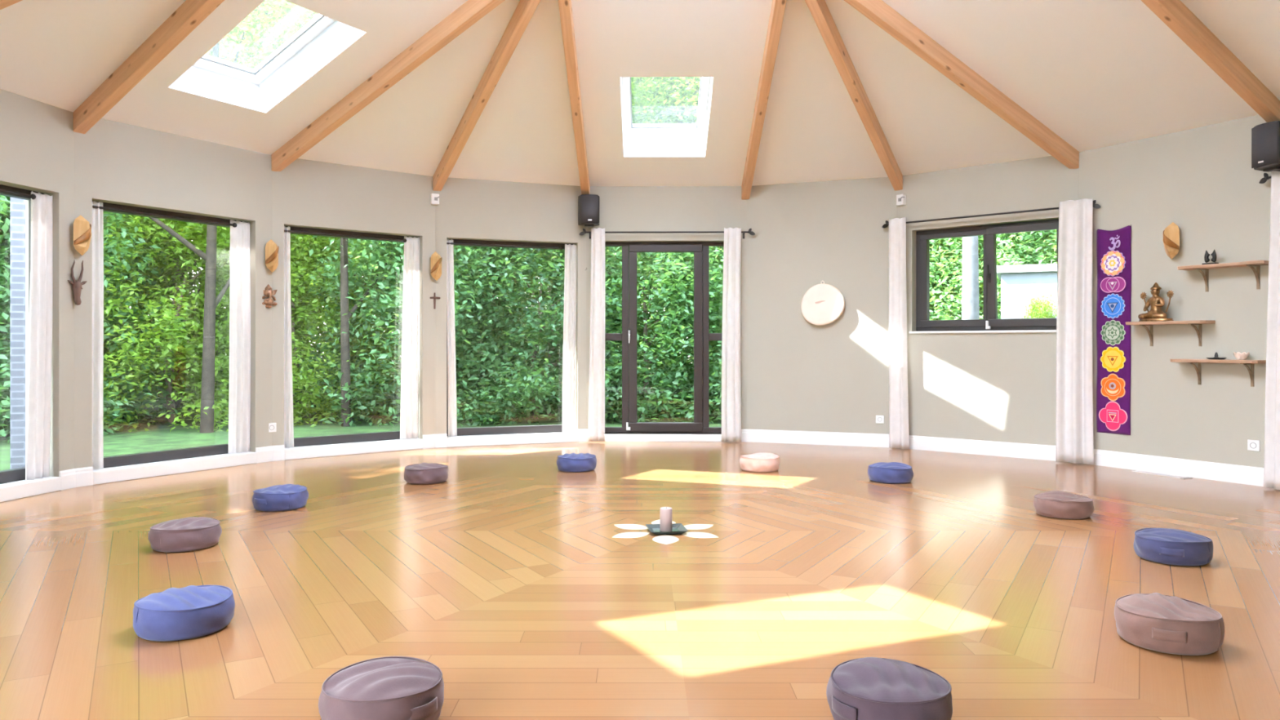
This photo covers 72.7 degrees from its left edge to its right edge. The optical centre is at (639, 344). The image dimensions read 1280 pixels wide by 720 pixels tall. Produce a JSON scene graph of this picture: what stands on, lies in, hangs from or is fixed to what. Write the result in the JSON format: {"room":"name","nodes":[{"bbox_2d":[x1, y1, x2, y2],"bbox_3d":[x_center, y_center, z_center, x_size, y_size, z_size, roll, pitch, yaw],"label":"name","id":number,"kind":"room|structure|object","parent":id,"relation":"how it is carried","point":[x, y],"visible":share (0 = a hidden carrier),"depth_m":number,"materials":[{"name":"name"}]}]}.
{"room":"exercise studio","nodes":[
{"label":"exercise studio","id":0,"kind":"room"},
{"bbox_2d":[0,88,74,476],"bbox_3d":[-4.436,-0.300,5.605,0.280,2.800,1.743,0,0,10],"label":"wall","id":1,"kind":"structure","parent":0,"point":[37,138],"depth_m":6.26,"materials":[{"name":"beige paint"}]},
{"bbox_2d":[0,184,61,502],"bbox_3d":[-4.387,-0.020,5.595,0.220,2.140,1.380,0,0,10],"label":"window","id":2,"kind":"structure","parent":1,"relation":"in","point":[13,484],"depth_m":6.05,"materials":[{"name":"grey"}]},
{"bbox_2d":[25,191,53,480],"bbox_3d":[-4.256,-0.063,6.160,0.051,2.026,0.222,0,0,10],"label":"curtain","id":3,"kind":"object","parent":2,"relation":"on","point":[40,322],"visible":1,"depth_m":6.17,"materials":[{"name":"white fabric"}]},
{"bbox_2d":[74,118,271,468],"bbox_3d":[-3.853,-0.300,7.179,0.280,2.800,1.768,0,0,30],"label":"wall","id":4,"kind":"structure","parent":0,"point":[116,162],"depth_m":7.03,"materials":[{"name":"beige paint"}]},
{"bbox_2d":[58,466,93,490],"bbox_3d":[-4.127,0.982,6.374,0.063,0.136,0.250,0,0,30],"label":"baseboard","id":5,"kind":"structure","parent":4,"relation":"attached to","point":[84,476],"depth_m":6.39,"materials":[{"name":"white paint"}]},
{"bbox_2d":[67,259,87,305],"bbox_3d":[-4.122,-0.450,6.374,0.064,0.331,0.126,0,0,10],"label":"mask","id":6,"kind":"object","parent":4,"relation":"attached to","point":[77,287],"visible":1,"depth_m":6.36,"materials":[{"name":"brown wood"}]},
{"bbox_2d":[73,214,91,255],"bbox_3d":[-4.072,-0.798,6.367,0.165,0.297,0.114,0,0,30],"label":"wall lamp","id":7,"kind":"object","parent":4,"relation":"attached to","point":[82,227],"visible":1,"depth_m":6.34,"materials":[{"name":"brown wood"}]},
{"bbox_2d":[92,205,236,227],"bbox_3d":[-3.826,-1.035,7.055,0.040,0.040,1.230,0,0,30],"label":"curtain rod","id":8,"kind":"object","parent":4,"relation":"attached to","point":[233,224],"visible":1,"depth_m":7.02,"materials":[{"name":"grey metal"}]},
{"bbox_2d":[227,219,250,453],"bbox_3d":[-3.502,-0.066,7.619,0.054,2.031,0.221,0,0,30],"label":"curtain","id":9,"kind":"object","parent":8,"relation":"hanging from","point":[239,384],"visible":1,"depth_m":7.61,"materials":[{"name":"white fabric"}]},
{"bbox_2d":[92,200,256,484],"bbox_3d":[-3.820,-0.020,7.135,0.220,2.140,1.375,0,0,30],"label":"window","id":10,"kind":"structure","parent":4,"relation":"in","point":[120,468],"depth_m":7.07,"materials":[{"name":"grey"}]},
{"bbox_2d":[92,200,103,470],"bbox_3d":[-4.112,-0.066,6.577,0.052,2.031,0.119,0,0,40],"label":"curtain","id":11,"kind":"object","parent":10,"relation":"on","point":[97,213],"visible":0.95,"depth_m":6.58,"materials":[{"name":"white fabric"}]},
{"bbox_2d":[255,445,272,462],"bbox_3d":[-3.344,0.982,7.750,0.018,0.136,0.167,0,0,30],"label":"baseboard","id":12,"kind":"structure","parent":4,"relation":"attached to","point":[264,454],"depth_m":7.74,"materials":[{"name":"white paint"}]},
{"bbox_2d":[262,284,277,307],"bbox_3d":[-3.317,-0.430,7.777,0.160,0.214,0.088,0,0,-40],"label":"figurine","id":13,"kind":"object","parent":4,"relation":"attached to","point":[268,292],"visible":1,"depth_m":7.76,"materials":[{"name":"brown wood"}]},
{"bbox_2d":[265,239,279,272],"bbox_3d":[-3.271,-0.788,7.751,0.114,0.297,0.165,0,0,-39],"label":"wall lamp","id":14,"kind":"object","parent":4,"relation":"attached to","point":[272,249],"visible":1,"depth_m":7.73,"materials":[{"name":"brown wood"}]},
{"bbox_2d":[271,158,435,445],"bbox_3d":[-2.784,-0.300,8.442,1.691,2.800,0.280,0,0,-40],"label":"wall","id":15,"kind":"structure","parent":0,"point":[306,193],"depth_m":8.33,"materials":[{"name":"beige paint"}]},
{"bbox_2d":[284,229,406,242],"bbox_3d":[-2.799,-1.035,8.319,1.205,0.040,0.040,0,0,-40],"label":"curtain rod","id":16,"kind":"object","parent":15,"relation":"attached to","point":[404,240],"visible":1,"depth_m":8.30,"materials":[{"name":"grey metal"}]},
{"bbox_2d":[400,235,419,439],"bbox_3d":[-2.306,-0.066,8.732,0.212,2.031,0.054,0,0,-40],"label":"curtain","id":17,"kind":"object","parent":16,"relation":"hanging from","point":[411,300],"visible":1,"depth_m":8.73,"materials":[{"name":"white fabric"}]},
{"bbox_2d":[284,226,422,460],"bbox_3d":[-2.765,-0.020,8.392,1.350,2.140,0.220,0,0,-40],"label":"window","id":18,"kind":"structure","parent":15,"relation":"in","point":[314,446],"depth_m":8.33,"materials":[{"name":"grey"}]},
{"bbox_2d":[284,226,293,448],"bbox_3d":[-3.224,-0.066,7.971,0.107,2.031,0.044,0,0,-39],"label":"curtain","id":19,"kind":"object","parent":18,"relation":"on","point":[288,390],"visible":1,"depth_m":7.97,"materials":[{"name":"white fabric"}]},
{"bbox_2d":[430,251,442,280],"bbox_3d":[-2.049,-0.788,8.764,0.114,0.297,0.165,0,0,-20],"label":"wall lamp","id":20,"kind":"object","parent":15,"relation":"attached to","point":[435,260],"visible":1,"depth_m":8.74,"materials":[{"name":"brown wood"}]},
{"bbox_2d":[435,177,586,434],"bbox_3d":[-1.377,-0.300,9.244,1.691,2.800,0.280,0,0,-20],"label":"wall","id":21,"kind":"structure","parent":0,"point":[468,209],"depth_m":9.09,"materials":[{"name":"beige paint"}]},
{"bbox_2d":[446,242,563,249],"bbox_3d":[-1.407,-1.035,9.143,1.240,0.040,0.040,0,0,-20],"label":"curtain rod","id":22,"kind":"object","parent":21,"relation":"attached to","point":[561,247],"visible":1,"depth_m":9.13,"materials":[{"name":"grey metal"}]},
{"bbox_2d":[562,244,576,432],"bbox_3d":[-0.760,-0.066,9.382,0.152,2.031,0.049,0,0,-20],"label":"curtain","id":23,"kind":"object","parent":22,"relation":"hanging from","point":[570,272],"visible":1,"depth_m":9.38,"materials":[{"name":"white fabric"}]},
{"bbox_2d":[446,239,577,447],"bbox_3d":[-1.351,-0.020,9.200,1.385,2.140,0.220,0,0,-20],"label":"window","id":24,"kind":"structure","parent":21,"relation":"in","point":[548,433],"depth_m":9.15,"materials":[{"name":"grey"}]},
{"bbox_2d":[446,239,457,436],"bbox_3d":[-1.940,-0.066,8.957,0.108,2.031,0.043,0,0,-20],"label":"curtain","id":25,"kind":"object","parent":24,"relation":"on","point":[451,369],"visible":1,"depth_m":8.95,"materials":[{"name":"white fabric"}]},
{"bbox_2d":[0,441,1279,719],"bbox_3d":[0.241,1.110,3.491,9.568,0.121,11.982,0,0,0],"label":"floor","id":26,"kind":"structure","parent":0,"point":[535,589],"depth_m":3.78,"materials":[{"name":"brown wood"}]},
{"bbox_2d":[133,584,235,641],"bbox_3d":[-1.684,0.977,3.207,0.343,0.138,0.335,0,0,14],"label":"cushion","id":27,"kind":"object","parent":26,"relation":"on","point":[191,611],"visible":1,"depth_m":3.10,"materials":[{"name":"blue fabric"}]},
{"bbox_2d":[147,516,222,552],"bbox_3d":[-2.363,0.978,4.522,0.344,0.135,0.337,0,0,-9],"label":"cushion","id":28,"kind":"object","parent":26,"relation":"on","point":[192,533],"visible":1,"depth_m":4.41,"materials":[{"name":"fabric"}]},
{"bbox_2d":[252,484,308,511],"bbox_3d":[-2.314,0.978,5.588,0.332,0.136,0.342,0,0,24],"label":"cushion","id":29,"kind":"object","parent":26,"relation":"on","point":[284,497],"visible":1,"depth_m":5.47,"materials":[{"name":"blue fabric"}]},
{"bbox_2d":[318,656,444,719],"bbox_3d":[-0.710,0.972,2.420,0.342,0.149,0.332,0,0,33],"label":"cushion","id":30,"kind":"object","parent":26,"relation":"on","point":[387,687],"visible":1,"depth_m":2.33,"materials":[{"name":"fabric"}]},
{"bbox_2d":[404,462,448,484],"bbox_3d":[-1.627,0.978,6.653,0.335,0.136,0.341,0,0,33],"label":"cushion","id":31,"kind":"object","parent":26,"relation":"on","point":[423,473],"visible":1,"depth_m":6.52,"materials":[{"name":"fabric"}]},
{"bbox_2d":[556,453,596,471],"bbox_3d":[-0.527,0.977,7.261,0.334,0.138,0.344,0,0,21],"label":"cushion","id":32,"kind":"object","parent":26,"relation":"on","point":[573,462],"visible":1,"depth_m":7.13,"materials":[{"name":"blue fabric"}]},
{"bbox_2d":[645,523,688,534],"bbox_3d":[0.148,1.038,4.875,0.208,0.022,0.208,0,0,-8],"label":"tray","id":33,"kind":"object","parent":26,"relation":"on","point":[677,528],"visible":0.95,"depth_m":4.88,"materials":[{"name":"grey"}]},
{"bbox_2d":[659,506,671,531],"bbox_3d":[0.146,0.978,4.872,0.069,0.132,0.069,0,0,0],"label":"pillar candle","id":34,"kind":"object","parent":33,"relation":"on","point":[665,513],"visible":0.97,"depth_m":4.84,"materials":[{"name":"white wax"}]},
{"bbox_2d":[739,452,779,471],"bbox_3d":[1.000,0.976,7.262,0.337,0.140,0.345,0,0,-25],"label":"cushion","id":35,"kind":"object","parent":26,"relation":"on","point":[763,461],"visible":1,"depth_m":7.14,"materials":[{"name":"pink fabric"}]},
{"bbox_2d":[826,657,952,719],"bbox_3d":[0.690,0.972,2.406,0.342,0.148,0.332,0,0,-26],"label":"cushion","id":36,"kind":"object","parent":26,"relation":"on","point":[866,688],"visible":1,"depth_m":2.33,"materials":[{"name":"fabric"}]},
{"bbox_2d":[867,462,913,483],"bbox_3d":[1.921,0.977,6.686,0.336,0.138,0.338,0,0,-7],"label":"cushion","id":37,"kind":"object","parent":26,"relation":"on","point":[880,472],"visible":1,"depth_m":6.56,"materials":[{"name":"blue fabric"}]},
{"bbox_2d":[1033,490,1093,519],"bbox_3d":[2.604,0.980,5.350,0.337,0.132,0.345,0,0,33],"label":"cushion","id":38,"kind":"object","parent":26,"relation":"on","point":[1053,504],"visible":1,"depth_m":5.24,"materials":[{"name":"brown fabric"}]},
{"bbox_2d":[1114,592,1224,655],"bbox_3d":[1.859,0.974,3.065,0.332,0.143,0.339,0,0,29],"label":"cushion","id":39,"kind":"object","parent":26,"relation":"on","point":[1154,621],"visible":1,"depth_m":2.97,"materials":[{"name":"brown fabric"}]},
{"bbox_2d":[1133,528,1213,565],"bbox_3d":[2.598,0.979,4.245,0.333,0.134,0.338,0,0,32],"label":"cushion","id":40,"kind":"object","parent":26,"relation":"on","point":[1170,546],"visible":1,"depth_m":4.14,"materials":[{"name":"blue fabric"}]},
{"bbox_2d":[1263,170,1279,489],"bbox_3d":[4.566,-0.114,6.166,0.056,2.304,0.312,0,0,-10],"label":"curtain","id":41,"kind":"object","parent":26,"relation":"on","point":[1272,417],"visible":0.98,"depth_m":6.25,"materials":[{"name":"white fabric"}]},
{"bbox_2d":[0,0,1279,186],"bbox_3d":[0.241,-2.208,3.598,10.368,1.416,12.556,0,0,0],"label":"ceiling","id":42,"kind":"structure","parent":0,"point":[1096,73],"depth_m":7.12,"materials":[{"name":"white paint"}]},
{"bbox_2d":[73,0,224,133],"bbox_3d":[-2.754,-2.240,5.586,3.248,1.366,0.085,0,0,31],"label":"ceiling beam","id":43,"kind":"structure","parent":42,"relation":"attached to","point":[191,13],"depth_m":5.94,"materials":[{"name":"brown wood"}]},
{"bbox_2d":[192,13,335,84],"bbox_3d":[-2.876,-2.413,6.567,1.205,0.529,0.825,0,0,30],"label":"window","id":44,"kind":"structure","parent":42,"relation":"attached to","point":[319,23],"depth_m":6.91,"materials":[{"name":"white paint"}]},
{"bbox_2d":[271,0,504,171],"bbox_3d":[-1.916,-2.240,7.012,3.224,1.366,0.085,0,0,31],"label":"ceiling beam","id":45,"kind":"structure","parent":42,"relation":"attached to","point":[471,11],"depth_m":7.08,"materials":[{"name":"brown wood"}]},
{"bbox_2d":[432,0,540,191],"bbox_3d":[-1.312,-2.240,7.503,0.085,1.367,3.092,0,0,-29],"label":"ceiling beam","id":46,"kind":"structure","parent":42,"relation":"attached to","point":[525,10],"depth_m":7.47,"materials":[{"name":"brown wood"}]},
{"bbox_2d":[558,0,590,194],"bbox_3d":[-0.582,-2.240,7.768,0.085,1.366,3.237,0,0,0],"label":"ceiling beam","id":47,"kind":"structure","parent":42,"relation":"attached to","point":[565,6],"depth_m":7.63,"materials":[{"name":"brown wood"}]},
{"bbox_2d":[621,76,710,134],"bbox_3d":[0.243,-2.413,8.364,0.825,0.530,1.205,0,0,1],"label":"window","id":48,"kind":"structure","parent":42,"relation":"attached to","point":[698,128],"depth_m":8.78,"materials":[{"name":"white paint"}]},
{"bbox_2d":[741,0,786,199],"bbox_3d":[1.099,-2.240,7.761,0.085,1.366,3.225,0,0,1],"label":"ceiling beam","id":49,"kind":"structure","parent":42,"relation":"attached to","point":[778,6],"depth_m":7.66,"materials":[{"name":"brown wood"}]},
{"bbox_2d":[804,0,902,191],"bbox_3d":[1.830,-2.240,7.483,0.085,1.367,3.092,0,0,31],"label":"ceiling beam","id":50,"kind":"structure","parent":42,"relation":"attached to","point":[820,11],"depth_m":7.46,"materials":[{"name":"brown wood"}]},
{"bbox_2d":[844,0,1079,168],"bbox_3d":[2.446,-2.240,6.957,3.249,1.366,0.085,0,0,-29],"label":"ceiling beam","id":51,"kind":"structure","parent":42,"relation":"attached to","point":[877,11],"depth_m":7.02,"materials":[{"name":"brown wood"}]},
{"bbox_2d":[1141,0,1279,122],"bbox_3d":[3.255,-2.240,5.536,3.229,1.366,0.085,0,0,-29],"label":"ceiling beam","id":52,"kind":"structure","parent":42,"relation":"attached to","point":[1175,14],"depth_m":5.86,"materials":[{"name":"brown wood"}]},
{"bbox_2d":[586,186,746,434],"bbox_3d":[0.288,-0.300,9.515,1.836,2.800,0.296,0,0,0],"label":"wall","id":53,"kind":"structure","parent":0,"point":[621,208],"depth_m":9.38,"materials":[{"name":"beige paint"}]},
{"bbox_2d":[577,194,599,227],"bbox_3d":[-0.542,-1.414,9.272,0.227,0.332,0.243,0,0,-7],"label":"wall speaker","id":54,"kind":"object","parent":53,"relation":"attached to","point":[588,204],"visible":1,"depth_m":9.17,"materials":[{"name":"black plastic"}]},
{"bbox_2d":[604,241,724,441],"bbox_3d":[0.286,-0.033,9.451,1.510,2.165,0.188,0,0,1],"label":"door","id":55,"kind":"structure","parent":53,"relation":"in","point":[628,336],"depth_m":9.46,"materials":[{"name":"grey"}]},
{"bbox_2d":[578,228,755,239],"bbox_3d":[0.289,-1.185,9.326,1.881,0.101,0.098,0,0,1],"label":"curtain rod","id":56,"kind":"object","parent":53,"relation":"attached to","point":[751,233],"visible":0.99,"depth_m":9.29,"materials":[{"name":"grey metal"}]},
{"bbox_2d":[588,227,604,441],"bbox_3d":[-0.461,-0.102,9.267,0.181,2.279,0.048,0,0,1],"label":"curtain","id":57,"kind":"object","parent":56,"relation":"hanging from","point":[597,340],"visible":1,"depth_m":9.27,"materials":[{"name":"white fabric"}]},
{"bbox_2d":[721,227,741,441],"bbox_3d":[0.972,-0.102,9.254,0.212,2.279,0.046,0,0,1],"label":"curtain","id":58,"kind":"object","parent":56,"relation":"hanging from","point":[731,337],"visible":1,"depth_m":9.25,"materials":[{"name":"white fabric"}]},
{"bbox_2d":[746,177,896,434],"bbox_3d":[1.924,-0.300,9.225,1.640,2.800,0.280,0,0,21],"label":"wall","id":59,"kind":"structure","parent":0,"point":[802,375],"depth_m":9.10,"materials":[{"name":"beige paint"}]},
{"bbox_2d":[746,429,888,447],"bbox_3d":[1.871,0.982,9.085,1.546,0.136,0.018,0,0,21],"label":"baseboard","id":60,"kind":"structure","parent":59,"relation":"attached to","point":[833,438],"depth_m":9.08,"materials":[{"name":"white paint"}]},
{"bbox_2d":[800,280,844,325],"bbox_3d":[1.899,-0.429,9.040,0.447,0.469,0.060,0,0,21],"label":"drum","id":61,"kind":"object","parent":59,"relation":"attached to","point":[823,304],"visible":1,"depth_m":9.01,"materials":[{"name":"beige wood"}]},
{"bbox_2d":[896,155,1078,445],"bbox_3d":[3.333,-0.300,8.373,1.802,2.800,0.280,0,0,41],"label":"wall","id":62,"kind":"structure","parent":0,"point":[995,387],"depth_m":8.27,"materials":[{"name":"beige paint"}]},
{"bbox_2d":[908,435,1056,461],"bbox_3d":[3.236,0.982,8.260,1.699,0.136,0.018,0,0,41],"label":"baseboard","id":63,"kind":"structure","parent":62,"relation":"attached to","point":[1024,451],"depth_m":8.23,"materials":[{"name":"white paint"}]},
{"bbox_2d":[908,218,1058,333],"bbox_3d":[3.313,-0.623,8.299,1.475,1.034,0.200,0,0,41],"label":"window","id":64,"kind":"structure","parent":62,"relation":"in","point":[990,323],"depth_m":8.33,"materials":[{"name":"grey"}]},
{"bbox_2d":[881,200,1101,227],"bbox_3d":[3.241,-1.198,8.196,2.011,0.101,0.108,0,0,41],"label":"curtain rod","id":65,"kind":"object","parent":62,"relation":"attached to","point":[1095,206],"visible":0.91,"depth_m":8.14,"materials":[{"name":"grey metal"}]},
{"bbox_2d":[888,217,909,448],"bbox_3d":[2.569,-0.112,8.671,0.215,2.299,0.053,0,0,41],"label":"curtain","id":66,"kind":"object","parent":65,"relation":"hanging from","point":[899,437],"visible":1,"depth_m":8.69,"materials":[{"name":"white fabric"}]},
{"bbox_2d":[1055,198,1093,464],"bbox_3d":[3.803,-0.114,7.607,0.303,2.304,0.064,0,0,36],"label":"curtain","id":67,"kind":"object","parent":65,"relation":"hanging from","point":[1074,438],"visible":1,"depth_m":7.59,"materials":[{"name":"white fabric"}]},
{"bbox_2d":[1078,115,1271,467],"bbox_3d":[4.384,-0.300,7.082,0.306,2.800,1.683,0,0,-29],"label":"wall","id":68,"kind":"structure","parent":0,"point":[1202,180],"depth_m":6.94,"materials":[{"name":"beige paint"}]},
{"bbox_2d":[1125,320,1215,346],"bbox_3d":[4.208,-0.083,6.951,0.183,0.200,0.635,0,0,-29],"label":"wall shelf","id":69,"kind":"object","parent":68,"relation":"attached to","point":[1199,322],"visible":1,"depth_m":6.85,"materials":[{"name":"brown wood"}]},
{"bbox_2d":[1137,282,1173,321],"bbox_3d":[4.166,-0.341,7.028,0.159,0.316,0.317,0,0,-15],"label":"seated statue","id":70,"kind":"object","parent":69,"relation":"on","point":[1155,302],"visible":0.99,"depth_m":7.00,"materials":[{"name":"brown metal"}]},
{"bbox_2d":[1162,222,1179,258],"bbox_3d":[4.226,-0.826,6.935,0.165,0.297,0.114,0,0,-29],"label":"wall lamp","id":71,"kind":"object","parent":68,"relation":"attached to","point":[1171,240],"visible":1,"depth_m":6.91,"materials":[{"name":"brown wood"}]},
{"bbox_2d":[1080,448,1263,486],"bbox_3d":[4.265,0.982,7.016,0.018,0.136,1.586,0,0,-29],"label":"baseboard","id":72,"kind":"structure","parent":68,"relation":"attached to","point":[1248,475],"depth_m":6.92,"materials":[{"name":"white paint"}]},
{"bbox_2d":[1169,359,1266,386],"bbox_3d":[4.387,0.217,6.624,0.187,0.200,0.630,0,0,-29],"label":"wall shelf","id":73,"kind":"object","parent":68,"relation":"attached to","point":[1198,369],"visible":0.98,"depth_m":6.58,"materials":[{"name":"brown wood"}]},
{"bbox_2d":[1177,260,1268,292],"bbox_3d":[4.407,-0.507,6.587,0.190,0.200,0.615,0,0,-29],"label":"wall shelf","id":74,"kind":"object","parent":68,"relation":"attached to","point":[1251,264],"visible":0.99,"depth_m":6.54,"materials":[{"name":"brown wood"}]},
{"bbox_3d":[4.935,-0.300,5.597,0.550,2.800,1.650,0,0,0],"label":"wall","id":75,"kind":"structure","parent":0,"visible":0},
{"bbox_2d":[1251,120,1279,172],"bbox_3d":[4.551,-1.399,6.207,0.318,0.332,0.227,0,0,-15],"label":"wall speaker","id":76,"kind":"object","parent":75,"relation":"attached to","point":[1265,137],"visible":1,"depth_m":6.14,"materials":[{"name":"black plastic"}]},
{"label":"outside","id":77,"kind":"structure","parent":0,"visible":0},
{"bbox_2d":[0,358,721,441],"bbox_3d":[0.241,1.150,4.772,140.000,0.001,140.000,0,0,0],"label":"ground","id":78,"kind":"structure","parent":77,"point":[157,426],"depth_m":13.34,"materials":[{"name":"green plant"}]},
{"bbox_2d":[0,195,9,439],"bbox_3d":[-9.067,-1.035,10.254,4.326,5.521,4.394,0,0,-14],"label":"shrub","id":79,"kind":"object","parent":78,"relation":"on","point":[3,208],"visible":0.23,"depth_m":10.39,"materials":[{"name":"green plant"}]},
{"bbox_2d":[0,195,198,443],"bbox_3d":[-8.090,-0.704,11.633,4.138,4.684,4.203,0,0,1],"label":"shrub","id":80,"kind":"object","parent":78,"relation":"on","point":[107,404],"visible":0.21,"depth_m":11.45,"materials":[{"name":"green plant"}]},
{"bbox_2d":[0,222,223,411],"bbox_3d":[-10.358,-2.289,16.412,6.045,8.368,5.932,0,0,-14],"label":"tree","id":81,"kind":"object","parent":78,"relation":"on","point":[191,275],"visible":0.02,"depth_m":16.66,"materials":[{"name":"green plant"}]},
{"bbox_2d":[0,3,276,301],"bbox_3d":[-9.220,-3.357,14.166,6.822,9.018,6.973,0,0,-11],"label":"tree","id":82,"kind":"object","parent":78,"relation":"on","point":[220,50],"visible":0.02,"depth_m":14.52,"materials":[{"name":"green plant"}]},
{"bbox_2d":[2,212,307,432],"bbox_3d":[-6.697,-0.504,12.496,4.059,4.370,4.159,0,0,35],"label":"shrub","id":83,"kind":"object","parent":78,"relation":"on","point":[169,346],"visible":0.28,"depth_m":11.57,"materials":[{"name":"green plant"}]},
{"bbox_2d":[6,49,337,417],"bbox_3d":[-7.825,-1.938,15.139,5.246,7.514,5.149,0,0,-20],"label":"tree","id":84,"kind":"object","parent":78,"relation":"on","point":[180,402],"visible":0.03,"depth_m":14.40,"materials":[{"name":"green plant"}]},
{"bbox_2d":[109,226,330,402],"bbox_3d":[-8.869,-2.167,18.215,5.932,8.072,6.045,0,0,-23],"label":"tree","id":85,"kind":"object","parent":78,"relation":"on","point":[190,239],"visible":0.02,"depth_m":17.31,"materials":[{"name":"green plant"}]},
{"bbox_2d":[155,227,402,426],"bbox_3d":[-5.253,-0.341,13.260,3.781,3.940,3.690,0,0,42],"label":"shrub","id":86,"kind":"object","parent":78,"relation":"on","point":[296,241],"visible":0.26,"depth_m":12.54,"materials":[{"name":"green plant"}]},
{"bbox_2d":[210,0,401,401],"bbox_3d":[-5.606,-3.219,16.607,6.169,8.741,5.714,0,0,-22],"label":"tree","id":87,"kind":"object","parent":78,"relation":"on","point":[269,15],"visible":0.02,"depth_m":15.81,"materials":[{"name":"green plant"}]},
{"bbox_2d":[0,418,721,471],"bbox_3d":[-0.259,1.123,4.772,17.800,0.025,17.369,0,0,0],"label":"lawn","id":88,"kind":"structure","parent":78,"relation":"on","point":[131,442],"depth_m":10.79,"materials":[{"name":"green plant"}]},
{"bbox_2d":[9,196,25,469],"bbox_3d":[-5.600,-0.270,7.860,0.160,2.820,0.140,0,0,-20],"label":"brick pillar","id":89,"kind":"structure","parent":88,"relation":"on","point":[17,206],"depth_m":7.81,"materials":[{"name":"grey"}]},
{"bbox_2d":[126,0,318,433],"bbox_3d":[-5.580,-2.624,11.154,4.558,7.552,4.919,0,0,-15],"label":"tree","id":90,"kind":"object","parent":88,"relation":"on","point":[211,302],"visible":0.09,"depth_m":11.10,"materials":[{"name":"green plant"}]},
{"bbox_2d":[208,0,390,426],"bbox_3d":[-4.144,-2.568,12.030,5.095,7.438,4.380,0,0,10],"label":"tree","id":91,"kind":"object","parent":88,"relation":"on","point":[344,324],"visible":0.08,"depth_m":11.95,"materials":[{"name":"green plant"}]},
{"bbox_2d":[961,235,979,319],"bbox_3d":[4.294,-3.815,11.238,5.215,9.931,5.656,0,0,-28],"label":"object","id":92,"kind":"object","parent":88,"relation":"on","point":[970,277],"visible":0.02,"depth_m":11.02,"materials":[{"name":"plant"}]},
{"bbox_2d":[297,237,531,405],"bbox_3d":[-4.106,-1.548,16.842,4.776,6.564,4.866,0,0,-8],"label":"tree","id":93,"kind":"object","parent":78,"relation":"on","point":[390,373],"visible":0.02,"depth_m":16.43,"materials":[{"name":"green plant"}]},
{"bbox_2d":[292,235,563,426],"bbox_3d":[-3.180,-0.903,13.331,4.203,5.189,4.138,0,0,3],"label":"shrub","id":94,"kind":"object","parent":78,"relation":"on","point":[393,298],"visible":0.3,"depth_m":12.42,"materials":[{"name":"green plant"}]},
{"bbox_2d":[453,246,662,426],"bbox_3d":[-1.580,-0.534,13.553,3.762,4.256,3.820,0,0,-22],"label":"shrub","id":95,"kind":"object","parent":78,"relation":"on","point":[509,271],"visible":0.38,"depth_m":12.47,"materials":[{"name":"green plant"}]},
{"bbox_2d":[453,76,697,401],"bbox_3d":[-1.711,-3.293,17.498,7.151,8.891,6.996,0,0,-12],"label":"tree","id":96,"kind":"object","parent":78,"relation":"on","point":[664,117],"visible":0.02,"depth_m":17.23,"materials":[{"name":"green plant"}]},
{"bbox_2d":[520,246,724,423],"bbox_3d":[0.034,-0.633,13.839,4.012,4.505,3.950,0,0,10],"label":"shrub","id":97,"kind":"object","parent":78,"relation":"on","point":[669,260],"visible":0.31,"depth_m":12.70,"materials":[{"name":"green plant"}]},
{"bbox_2d":[541,111,723,406],"bbox_3d":[0.503,-1.442,17.516,4.960,6.308,4.868,0,0,5],"label":"tree","id":98,"kind":"object","parent":78,"relation":"on","point":[652,279],"visible":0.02,"depth_m":16.43,"materials":[{"name":"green plant"}]},
{"bbox_2d":[631,76,700,358],"bbox_3d":[1.133,-4.467,21.232,7.969,11.238,7.382,0,0,-35],"label":"tree","id":99,"kind":"object","parent":78,"relation":"on","point":[673,91],"visible":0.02,"depth_m":18.49,"materials":[{"name":"green plant"}]},
{"bbox_2d":[631,76,723,288],"bbox_3d":[1.731,-3.670,17.292,6.598,9.644,6.112,0,0,-36],"label":"tree","id":100,"kind":"object","parent":78,"relation":"on","point":[692,86],"visible":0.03,"depth_m":16.12,"materials":[{"name":"green plant"}]},
{"bbox_2d":[636,246,724,419],"bbox_3d":[1.757,-0.524,13.869,3.574,4.231,3.630,0,0,39],"label":"shrub","id":101,"kind":"object","parent":78,"relation":"on","point":[685,382],"visible":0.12,"depth_m":13.24,"materials":[{"name":"green plant"}]},
{"bbox_2d":[929,239,979,319],"bbox_3d":[4.170,-1.761,16.887,5.171,7.083,5.075,0,0,16],"label":"tree","id":102,"kind":"object","parent":78,"relation":"on","point":[937,248],"visible":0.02,"depth_m":15.33,"materials":[{"name":"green plant"}]},
{"bbox_2d":[929,229,1057,319],"bbox_3d":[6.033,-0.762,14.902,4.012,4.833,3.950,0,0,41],"label":"shrub","id":103,"kind":"object","parent":78,"relation":"on","point":[956,248],"visible":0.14,"depth_m":14.16,"materials":[{"name":"green plant"}]},
{"bbox_2d":[996,263,1057,319],"bbox_3d":[6.433,0.020,12.534,2.360,2.240,1.780,0,0,24],"label":"garden shed","id":104,"kind":"object","parent":78,"relation":"on","point":[1015,280],"visible":0.09,"depth_m":12.12,"materials":[{"name":"grey"}]},
{"bbox_2d":[1017,283,1057,318],"bbox_3d":[5.324,0.301,11.548,0.983,2.244,0.959,0,0,-40],"label":"shrub","id":105,"kind":"object","parent":78,"relation":"on","point":[1036,313],"visible":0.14,"depth_m":11.50,"materials":[{"name":"green plant"}]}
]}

